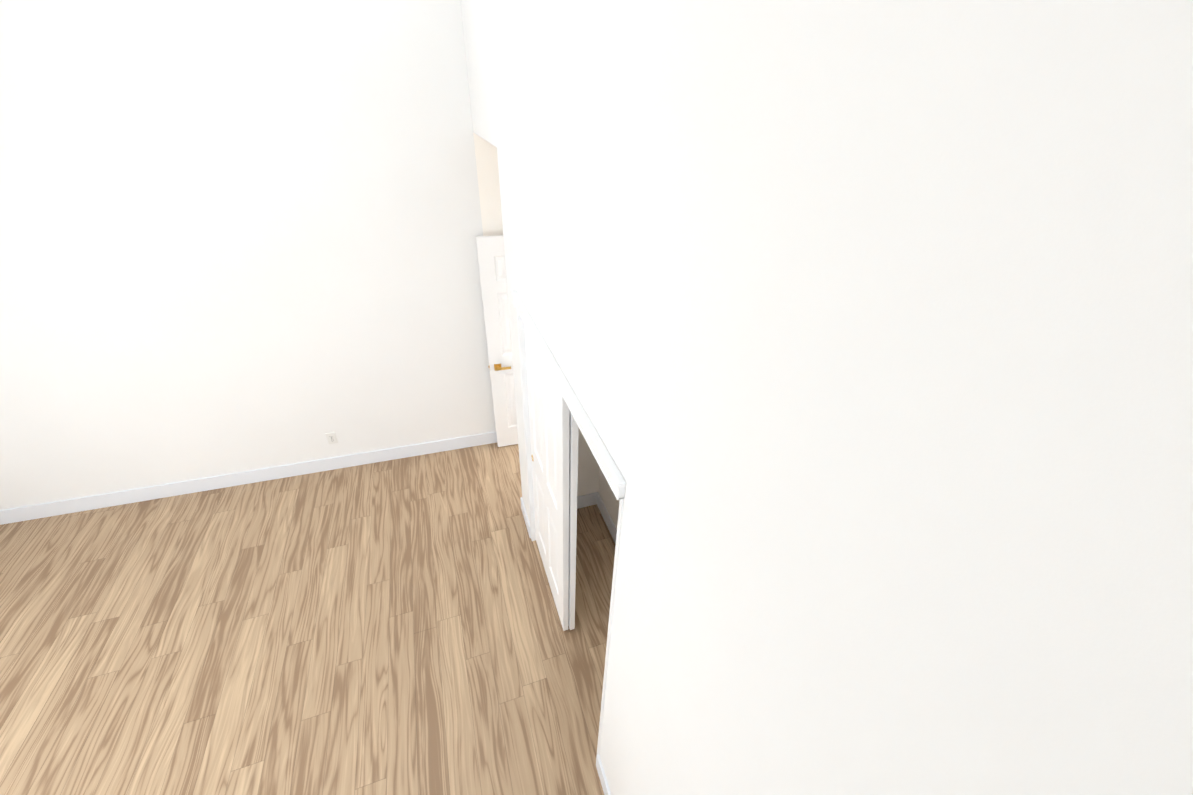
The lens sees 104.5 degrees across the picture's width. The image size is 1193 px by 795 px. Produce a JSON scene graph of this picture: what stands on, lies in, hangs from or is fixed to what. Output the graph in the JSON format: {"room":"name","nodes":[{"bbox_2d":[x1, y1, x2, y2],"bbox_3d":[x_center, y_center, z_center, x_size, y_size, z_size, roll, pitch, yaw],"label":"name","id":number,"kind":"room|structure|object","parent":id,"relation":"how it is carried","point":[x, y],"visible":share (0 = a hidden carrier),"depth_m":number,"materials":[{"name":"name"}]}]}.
{"room":"empty bedroom","nodes":[
{"label":"empty bedroom","id":0,"kind":"room"},
{"bbox_2d":[0,0,502,509],"bbox_3d":[-2.646,-1.256,2.960,5.340,4.600,0.144,-8,35,-16],"label":"wall","id":1,"kind":"structure","parent":0,"point":[238,236],"depth_m":3.10,"materials":[{"name":"white paint"}]},
{"bbox_2d":[0,431,496,524],"bbox_3d":[-3.037,0.696,4.033,4.400,0.135,0.014,-8,35,-16],"label":"baseboard","id":2,"kind":"structure","parent":1,"relation":"attached to","point":[44,510],"depth_m":3.99,"materials":[{"name":"white paint"}]},
{"bbox_2d":[325,432,337,443],"bbox_3d":[-2.340,0.361,4.081,0.072,0.118,0.009,-8,35,-16],"label":"outlet","id":3,"kind":"object","parent":1,"relation":"attached to","point":[331,438],"visible":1,"depth_m":4.08,"materials":[{"name":"white plastic"}]},
{"bbox_2d":[476,235,517,446],"bbox_3d":[-0.579,-0.413,4.132,0.781,2.030,0.131,-8,35,-15],"label":"entry door","id":4,"kind":"structure","parent":1,"relation":"in","point":[491,260],"depth_m":3.93,"materials":[{"name":"white paint"}]},
{"bbox_2d":[0,443,615,794],"bbox_3d":[-1.034,0.975,3.939,8.270,0.080,6.370,-9,35,-17],"label":"floor","id":5,"kind":"structure","parent":0,"point":[391,627],"depth_m":2.93,"materials":[{"name":"brown wood"}]},
{"bbox_2d":[577,429,619,528],"bbox_3d":[0.070,-0.016,2.809,0.700,2.900,3.120,-9,35,-17],"label":"wall","id":6,"kind":"structure","parent":0,"point":[588,474],"depth_m":3.74,"materials":[{"name":"paint"}]},
{"bbox_2d":[520,492,616,794],"bbox_3d":[0.190,1.615,2.858,0.714,0.135,2.946,-9,35,-17],"label":"baseboard","id":7,"kind":"structure","parent":6,"relation":"attached to","point":[586,500],"depth_m":3.76,"materials":[{"name":"white paint"}]},
{"bbox_2d":[461,0,1192,794],"bbox_3d":[-0.154,-0.454,1.914,0.120,4.600,3.900,-9,35,-17],"label":"wall","id":8,"kind":"structure","parent":0,"point":[865,328],"depth_m":0.51,"materials":[{"name":"white paint"}]},
{"bbox_2d":[524,324,568,630],"bbox_3d":[-0.298,0.488,2.795,0.036,2.018,0.785,-9,35,-17],"label":"closet door","id":9,"kind":"structure","parent":8,"relation":"in","point":[549,421],"depth_m":2.65,"materials":[{"name":"white paint"}]},
{"bbox_2d":[511,290,625,499],"bbox_3d":[-0.192,-0.143,1.954,0.030,0.072,1.580,-9,35,-17],"label":"trim","id":10,"kind":"structure","parent":8,"relation":"attached to","point":[608,466],"depth_m":1.65,"materials":[{"name":"white paint"}]},
{"bbox_2d":[517,311,623,756],"bbox_3d":[-0.160,0.678,2.525,0.131,2.040,1.570,-9,35,-17],"label":"door frame","id":11,"kind":"structure","parent":8,"relation":"attached to","point":[521,337],"depth_m":2.71,"materials":[{"name":"white paint"}]},
{"bbox_2d":[568,410,578,629],"bbox_3d":[-0.255,0.485,2.802,0.033,2.018,0.785,-9,35,-17],"label":"closet door","id":12,"kind":"structure","parent":8,"relation":"in","point":[573,452],"depth_m":2.44,"materials":[{"name":"white paint"}]}
]}

